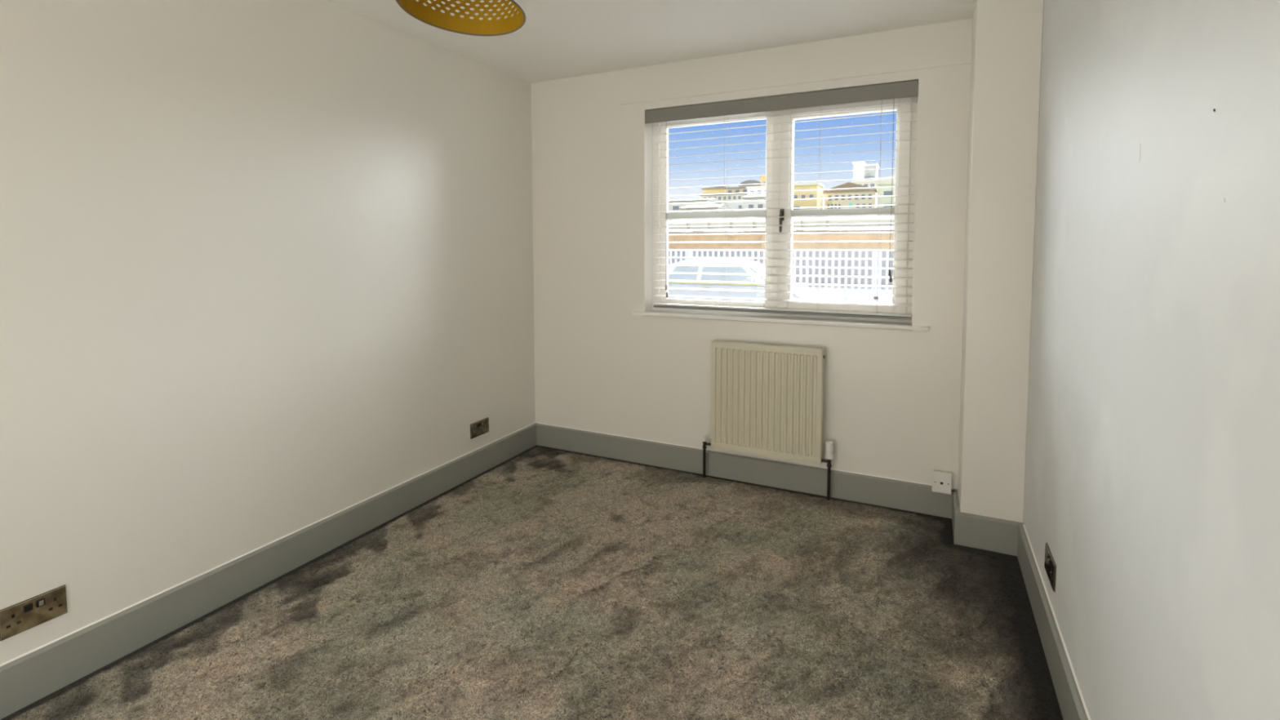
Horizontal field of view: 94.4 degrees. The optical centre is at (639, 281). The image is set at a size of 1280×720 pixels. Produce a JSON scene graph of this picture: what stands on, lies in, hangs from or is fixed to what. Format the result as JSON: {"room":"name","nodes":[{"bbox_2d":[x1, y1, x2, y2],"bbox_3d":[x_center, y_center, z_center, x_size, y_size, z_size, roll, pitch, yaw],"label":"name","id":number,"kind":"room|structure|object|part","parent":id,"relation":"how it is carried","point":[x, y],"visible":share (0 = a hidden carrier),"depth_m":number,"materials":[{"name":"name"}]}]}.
{"room":"empty bedroom","nodes":[
{"label":"empty bedroom","id":0,"kind":"room"},
{"bbox_2d":[0,0,535,664],"bbox_3d":[-2.006,0.080,1.481,0.150,2.450,5.600,2,4,26],"label":"wall","id":1,"kind":"structure","parent":0,"point":[266,266],"depth_m":2.24,"materials":[{"name":"paint"}]},
{"bbox_2d":[0,584,67,641],"bbox_3d":[-1.803,0.986,1.765,0.012,0.090,0.148,2,4,26],"label":"power socket","id":2,"kind":"object","parent":1,"relation":"attached to","point":[24,615],"visible":1,"depth_m":1.76,"materials":[{"name":"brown metal"}]},
{"bbox_2d":[23,603,33,613],"bbox_3d":[-1.808,0.965,1.751,0.005,0.020,0.019,2,4,26],"label":"switch","id":3,"kind":"object","parent":2,"relation":"attached to","point":[28,607],"depth_m":1.75,"materials":[{"name":"black plastic"}]},
{"bbox_2d":[35,598,45,608],"bbox_3d":[-1.796,0.963,1.775,0.005,0.020,0.019,2,4,26],"label":"switch","id":4,"kind":"object","parent":2,"relation":"attached to","point":[40,602],"depth_m":1.77,"materials":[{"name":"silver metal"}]},
{"bbox_2d":[0,422,537,719],"bbox_3d":[-1.927,1.195,1.513,0.021,0.160,5.600,2,4,26],"label":"baseboard","id":5,"kind":"structure","parent":1,"relation":"attached to","point":[26,678],"depth_m":2.20,"materials":[{"name":"paint"}]},
{"bbox_2d":[470,417,488,439],"bbox_3d":[-0.948,0.870,3.517,0.012,0.090,0.158,2,4,26],"label":"power socket","id":6,"kind":"object","parent":1,"relation":"attached to","point":[481,427],"visible":1,"depth_m":3.51,"materials":[{"name":"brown metal"}]},
{"bbox_2d":[0,444,1063,719],"bbox_3d":[-0.688,1.293,0.920,2.793,0.030,5.610,2,4,26],"label":"floor","id":7,"kind":"structure","parent":0,"point":[547,583],"depth_m":2.12,"materials":[{"name":"carpet"}]},
{"bbox_2d":[325,0,976,83],"bbox_3d":[-0.660,-1.185,0.833,3.073,0.150,6.000,2,4,26],"label":"ceiling","id":8,"kind":"structure","parent":0,"point":[557,39],"depth_m":2.88,"materials":[{"name":"white paint"}]},
{"bbox_2d":[395,0,526,35],"bbox_3d":[-0.424,-0.892,1.417,0.309,0.506,0.318,2,4,26],"label":"pendant lamp","id":9,"kind":"object","parent":8,"relation":"hanging from","point":[475,26],"visible":1,"depth_m":1.55,"materials":[{"name":"yellow"}]},
{"bbox_2d":[530,17,972,489],"bbox_3d":[0.595,-0.051,3.480,3.073,2.450,0.280,2,4,26],"label":"wall","id":10,"kind":"structure","parent":0,"point":[891,397],"depth_m":3.51,"materials":[{"name":"paint"}]},
{"bbox_2d":[536,422,952,518],"bbox_3d":[0.423,1.068,3.468,2.489,0.160,0.021,2,4,26],"label":"baseboard","id":11,"kind":"structure","parent":10,"relation":"attached to","point":[899,494],"depth_m":3.34,"materials":[{"name":"paint"}]},
{"bbox_2d":[702,339,833,500],"bbox_3d":[0.694,0.748,3.270,0.727,0.822,0.102,2,4,26],"label":"radiator","id":12,"kind":"object","parent":10,"relation":"attached to","point":[767,400],"visible":1,"depth_m":3.21,"materials":[{"name":"beige metal"}]},
{"bbox_3d":[0.418,0.638,3.379,0.004,0.607,0.056,2,4,26],"label":"panel","id":13,"kind":"part","parent":12,"relation":"part of","materials":[{"name":"beige metal"}]},
{"bbox_3d":[0.684,0.350,3.222,0.600,0.014,0.022,2,4,26],"label":"rail","id":14,"kind":"part","parent":12,"relation":"part of","materials":[{"name":"beige metal"}]},
{"bbox_3d":[0.677,0.648,3.225,0.600,0.613,0.014,2,4,26],"label":"panel","id":15,"kind":"part","parent":12,"relation":"part of","materials":[{"name":"beige metal"}]},
{"bbox_3d":[0.959,0.653,3.116,0.004,0.607,0.056,2,4,26],"label":"panel","id":16,"kind":"part","parent":12,"relation":"part of","materials":[{"name":"beige metal"}]},
{"bbox_2d":[631,79,928,331],"bbox_3d":[0.764,-0.382,3.393,1.628,1.272,0.370,2,4,26],"label":"window","id":17,"kind":"structure","parent":10,"relation":"in","point":[649,131],"depth_m":3.31,"materials":[{"name":"white plastic"}]},
{"bbox_3d":[0.714,0.210,3.325,1.628,0.022,0.135,2,4,26],"label":"sill","id":18,"kind":"part","parent":17,"relation":"part of","materials":[{"name":"white"}]},
{"bbox_2d":[644,80,918,319],"bbox_3d":[0.713,-0.414,3.288,1.476,1.180,0.092,2,4,26],"label":"blind","id":19,"kind":"object","parent":17,"relation":"attached to","point":[904,90],"visible":1,"depth_m":3.23,"materials":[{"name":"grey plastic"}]},
{"bbox_3d":[0.157,-0.466,3.526,0.007,0.965,0.004,3,5,40],"label":"pull cord","id":20,"kind":"part","parent":19,"relation":"part of","materials":[{"name":"white fabric"}]},
{"bbox_3d":[0.180,-0.412,3.594,0.002,1.101,0.002,-1,4,-10],"label":"ladder cord","id":21,"kind":"part","parent":19,"relation":"part of","materials":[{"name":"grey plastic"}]},
{"bbox_3d":[0.481,-0.400,3.390,0.002,1.101,0.002,-2,4,-28],"label":"ladder cord","id":22,"kind":"part","parent":19,"relation":"part of","materials":[{"name":"white fabric"}]},
{"bbox_3d":[0.504,-0.403,3.437,0.002,1.101,0.002,-2,4,-28],"label":"ladder cord","id":23,"kind":"part","parent":19,"relation":"part of","materials":[{"name":"white fabric"}]},
{"bbox_3d":[0.734,0.169,3.325,1.434,0.013,0.038,2,4,26],"label":"rail","id":24,"kind":"part","parent":19,"relation":"part of","materials":[{"name":"grey plastic"}]},
{"bbox_3d":[0.953,-0.387,3.160,0.002,1.101,0.002,-2,4,-28],"label":"ladder cord","id":25,"kind":"part","parent":19,"relation":"part of","materials":[{"name":"white fabric"}]},
{"bbox_3d":[0.976,-0.390,3.207,0.002,1.101,0.002,-2,4,-28],"label":"ladder cord","id":26,"kind":"part","parent":19,"relation":"part of","materials":[{"name":"white fabric"}]},
{"bbox_3d":[1.223,-0.379,3.029,0.002,1.101,0.002,-2,4,-28],"label":"ladder cord","id":27,"kind":"part","parent":19,"relation":"part of","materials":[{"name":"white fabric"}]},
{"bbox_3d":[1.246,-0.382,3.076,0.002,1.101,0.002,-2,4,-28],"label":"ladder cord","id":28,"kind":"part","parent":19,"relation":"part of","materials":[{"name":"white fabric"}]},
{"bbox_3d":[1.268,-0.489,2.983,0.007,0.855,0.004,3,5,40],"label":"pull cord","id":29,"kind":"part","parent":19,"relation":"part of","materials":[{"name":"white fabric"}]},
{"bbox_3d":[0.785,-0.342,3.291,0.022,0.135,0.042,2,4,26],"label":"handle","id":30,"kind":"part","parent":17,"relation":"part of","materials":[{"name":"grey metal"}]},
{"bbox_2d":[619,33,972,105],"bbox_3d":[0.718,-1.121,3.194,1.871,0.138,0.004,2,4,26],"label":"trim","id":31,"kind":"structure","parent":10,"relation":"attached to","point":[956,50],"depth_m":3.12,"materials":[{"name":"paint"}]},
{"bbox_2d":[931,470,955,494],"bbox_3d":[1.494,0.988,2.913,0.104,0.102,0.026,2,4,26],"label":"socket","id":32,"kind":"object","parent":10,"relation":"attached to","point":[941,481],"visible":1,"depth_m":2.91,"materials":[{"name":"white plastic"}]},
{"bbox_2d":[951,488,959,541],"bbox_3d":[1.495,1.109,2.805,0.021,0.156,0.274,2,4,26],"label":"baseboard","id":33,"kind":"structure","parent":10,"relation":"attached to","point":[955,495],"depth_m":2.79,"materials":[{"name":"paint"}]},
{"bbox_2d":[957,0,1044,522],"bbox_3d":[1.611,-0.028,2.677,0.242,2.400,0.274,2,4,26],"label":"wall column","id":34,"kind":"structure","parent":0,"point":[1006,43],"depth_m":2.55,"materials":[{"name":"paint"}]},
{"bbox_2d":[953,511,1023,555],"bbox_3d":[1.540,1.120,2.620,0.263,0.156,0.021,2,4,26],"label":"baseboard","id":35,"kind":"structure","parent":34,"relation":"attached to","point":[972,531],"depth_m":2.61,"materials":[{"name":"paint"}]},
{"bbox_2d":[1023,0,1279,719],"bbox_3d":[0.621,0.154,0.204,0.151,2.450,5.600,2,4,26],"label":"wall","id":36,"kind":"structure","parent":0,"point":[1152,484],"depth_m":1.13,"materials":[{"name":"paint"}]},
{"bbox_2d":[1044,542,1056,592],"bbox_3d":[1.385,0.964,2.006,0.012,0.090,0.167,2,4,26],"label":"power socket","id":37,"kind":"object","parent":36,"relation":"attached to","point":[1050,566],"visible":1,"depth_m":1.98,"materials":[{"name":"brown metal"}]},
{"bbox_2d":[1047,557,1050,565],"bbox_3d":[1.375,0.942,1.992,0.007,0.020,0.019,2,4,26],"label":"switch","id":38,"kind":"object","parent":37,"relation":"attached to","point":[1048,558],"depth_m":1.99,"materials":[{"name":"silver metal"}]},
{"bbox_2d":[1017,524,1090,719],"bbox_3d":[0.483,1.273,0.178,0.021,0.160,5.305,2,4,26],"label":"baseboard","id":39,"kind":"structure","parent":36,"relation":"attached to","point":[1070,699],"depth_m":1.88,"materials":[{"name":"paint"}]},
{"label":"outside","id":40,"kind":"structure","parent":0,"visible":0},
{"bbox_2d":[668,200,893,231],"bbox_3d":[16.933,-11.465,119.674,230.000,7.070,175.600,2,4,26],"label":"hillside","id":41,"kind":"structure","parent":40,"point":[862,217],"depth_m":43.48,"materials":[{"name":"white"}]},
{"bbox_2d":[668,197,721,213],"bbox_3d":[7.127,-10.438,92.928,10.200,4.900,8.300,2,4,26],"label":"building","id":42,"kind":"structure","parent":41,"relation":"on","point":[673,206],"depth_m":89.14,"materials":[{"name":"beige"}]},
{"bbox_3d":[5.405,-11.112,89.348,0.946,0.588,0.045,2,4,26],"label":"pane","id":43,"kind":"part","parent":42,"relation":"part of","materials":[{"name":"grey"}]},
{"bbox_2d":[678,204,733,212],"bbox_3d":[8.118,-7.096,71.481,4.900,4.300,6.300,2,4,26],"label":"building","id":44,"kind":"structure","parent":41,"relation":"on","point":[713,206],"depth_m":69.21,"materials":[{"name":"beige"}]},
{"bbox_2d":[701,186,729,194],"bbox_3d":[13.991,-14.313,104.992,4.400,4.700,6.200,2,4,26],"label":"building","id":45,"kind":"structure","parent":41,"relation":"on","point":[718,189],"depth_m":102.22,"materials":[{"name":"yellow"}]},
{"bbox_2d":[699,193,746,200],"bbox_3d":[13.927,-12.336,97.653,7.700,4.070,2.750,2,4,26],"label":"building","id":46,"kind":"structure","parent":41,"relation":"on","point":[737,196],"depth_m":96.19,"materials":[{"name":"beige"}]},
{"bbox_2d":[720,199,744,208],"bbox_3d":[17.048,-10.266,90.467,8.500,4.420,4.350,2,4,26],"label":"building","id":47,"kind":"structure","parent":41,"relation":"on","point":[740,205],"depth_m":89.40,"materials":[{"name":"white"}]},
{"bbox_2d":[723,186,746,193],"bbox_3d":[16.687,-13.949,99.464,4.700,3.850,2.600,2,4,26],"label":"building","id":48,"kind":"structure","parent":41,"relation":"on","point":[730,189],"depth_m":98.46,"materials":[{"name":"brown"}]},
{"bbox_2d":[738,180,760,186],"bbox_3d":[20.046,-15.110,103.101,4.100,4.500,6.200,2,4,26],"label":"building","id":49,"kind":"structure","parent":41,"relation":"on","point":[746,182],"depth_m":100.25,"materials":[{"name":"beige"}]},
{"bbox_2d":[742,193,765,210],"bbox_3d":[15.936,-8.152,72.058,5.400,5.100,6.300,2,4,26],"label":"building","id":50,"kind":"structure","parent":41,"relation":"on","point":[748,205],"depth_m":70.03,"materials":[{"name":"white"}]},
{"bbox_3d":[13.135,-8.826,70.119,0.567,0.592,0.045,2,4,26],"label":"pane","id":51,"kind":"part","parent":50,"relation":"part of","materials":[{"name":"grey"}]},
{"bbox_3d":[14.147,-8.797,69.627,0.567,0.592,0.045,2,4,26],"label":"pane","id":52,"kind":"part","parent":50,"relation":"part of","materials":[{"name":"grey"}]},
{"bbox_2d":[746,186,765,194],"bbox_3d":[20.044,-12.560,94.209,5.300,4.920,4.350,2,4,26],"label":"building","id":53,"kind":"structure","parent":41,"relation":"on","point":[750,188],"depth_m":92.76,"materials":[{"name":"white"}]},
{"bbox_2d":[760,175,765,186],"bbox_3d":[22.484,-15.018,99.772,3.100,5.120,6.350,2,4,26],"label":"building","id":54,"kind":"structure","parent":41,"relation":"on","point":[763,177],"depth_m":97.40,"materials":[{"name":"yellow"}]},
{"bbox_2d":[668,218,893,229],"bbox_3d":[2.523,-3.242,37.889,104.000,1.020,0.320,2,4,26],"label":"wall","id":55,"kind":"structure","parent":41,"relation":"on","point":[849,221],"depth_m":34.54,"materials":[{"name":"beige"}]},
{"bbox_2d":[793,182,824,209],"bbox_3d":[17.335,-7.500,63.420,4.000,5.670,3.750,2,4,26],"label":"building","id":56,"kind":"structure","parent":41,"relation":"on","point":[801,186],"depth_m":61.58,"materials":[{"name":"yellow"}]},
{"bbox_2d":[822,182,877,208],"bbox_3d":[24.325,-8.059,67.469,5.500,5.650,9.200,2,4,26],"label":"building","id":57,"kind":"structure","parent":41,"relation":"on","point":[857,192],"depth_m":63.32,"materials":[{"name":"beige"}]},
{"bbox_2d":[852,161,865,180],"bbox_3d":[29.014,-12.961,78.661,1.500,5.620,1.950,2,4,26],"label":"building","id":58,"kind":"structure","parent":41,"relation":"on","point":[856,165],"depth_m":77.86,"materials":[{"name":"beige"}]},
{"bbox_2d":[851,178,882,189],"bbox_3d":[28.928,-10.654,74.614,3.900,3.920,4.350,2,4,26],"label":"building","id":59,"kind":"structure","parent":41,"relation":"on","point":[868,183],"depth_m":72.72,"materials":[{"name":"white"}]},
{"bbox_2d":[863,164,879,179],"bbox_3d":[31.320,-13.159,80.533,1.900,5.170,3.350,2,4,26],"label":"building","id":60,"kind":"structure","parent":41,"relation":"on","point":[871,174],"depth_m":79.07,"materials":[{"name":"concrete"}]},
{"bbox_3d":[30.638,-13.933,79.086,1.360,0.420,0.045,2,4,26],"label":"pane","id":61,"kind":"part","parent":60,"relation":"part of","materials":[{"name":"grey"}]},
{"bbox_2d":[875,173,895,207],"bbox_3d":[26.559,-7.420,59.175,5.200,6.600,8.200,2,4,26],"label":"building","id":62,"kind":"structure","parent":41,"relation":"on","point":[884,182],"depth_m":56.23,"materials":[{"name":"beige"}]},
{"bbox_3d":[23.520,-8.328,56.167,0.768,0.504,0.045,2,4,26],"label":"pane","id":63,"kind":"part","parent":62,"relation":"part of","materials":[{"name":"grey glass"}]},
{"bbox_3d":[23.523,-7.130,56.242,0.768,0.504,0.045,2,4,26],"label":"pane","id":64,"kind":"part","parent":62,"relation":"part of","materials":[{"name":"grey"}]},
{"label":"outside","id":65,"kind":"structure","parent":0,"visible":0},
{"bbox_2d":[808,285,892,302],"bbox_3d":[-22.366,0.271,28.078,220.000,0.300,23.720,2,4,26],"label":"ground","id":66,"kind":"structure","parent":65,"point":[822,287],"depth_m":23.04,"materials":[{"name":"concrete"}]},
{"bbox_2d":[668,258,818,302],"bbox_3d":[2.193,0.197,14.095,3.780,1.485,1.860,2,4,26],"label":"car","id":67,"kind":"object","parent":66,"relation":"on","point":[709,261],"visible":0.29,"depth_m":13.51,"materials":[{"name":"grey"}]},
{"bbox_3d":[1.565,0.033,13.457,2.400,0.035,0.012,2,4,26],"label":"window trim","id":68,"kind":"part","parent":67,"relation":"part of","materials":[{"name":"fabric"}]},
{"bbox_2d":[746,277,753,281],"bbox_3d":[2.418,-0.044,13.012,0.120,0.100,0.140,2,4,26],"label":"mirror","id":69,"kind":"object","parent":67,"relation":"attached to","point":[748,279],"depth_m":12.95,"materials":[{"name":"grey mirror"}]},
{"bbox_2d":[668,250,893,302],"bbox_3d":[4.160,-0.127,18.123,11.580,1.620,0.112,2,4,26],"label":"metal railings","id":70,"kind":"object","parent":66,"relation":"on","point":[687,254],"visible":0.06,"depth_m":17.26,"materials":[{"name":"white metal"}]},
{"bbox_3d":[1.585,-0.200,19.389,0.100,1.620,0.088,2,4,26],"label":"post","id":71,"kind":"part","parent":70,"relation":"part of","materials":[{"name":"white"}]},
{"bbox_3d":[4.117,-0.711,18.093,11.500,0.070,0.038,2,4,26],"label":"rail","id":72,"kind":"part","parent":70,"relation":"part of","materials":[{"name":"white metal"}]},
{"bbox_3d":[4.120,0.397,18.162,11.500,0.070,0.038,2,4,26],"label":"rail","id":73,"kind":"part","parent":70,"relation":"part of","materials":[{"name":"white metal"}]},
{"bbox_3d":[6.746,-0.055,16.880,0.100,1.620,0.088,2,4,26],"label":"post","id":74,"kind":"part","parent":70,"relation":"part of","materials":[{"name":"white metal"}]},
{"bbox_2d":[668,229,893,285],"bbox_3d":[-0.893,-1.349,30.972,104.000,2.478,0.540,2,4,26],"label":"wall","id":75,"kind":"structure","parent":66,"relation":"on","point":[837,237],"depth_m":26.55,"materials":[{"name":"brick"}]}
]}

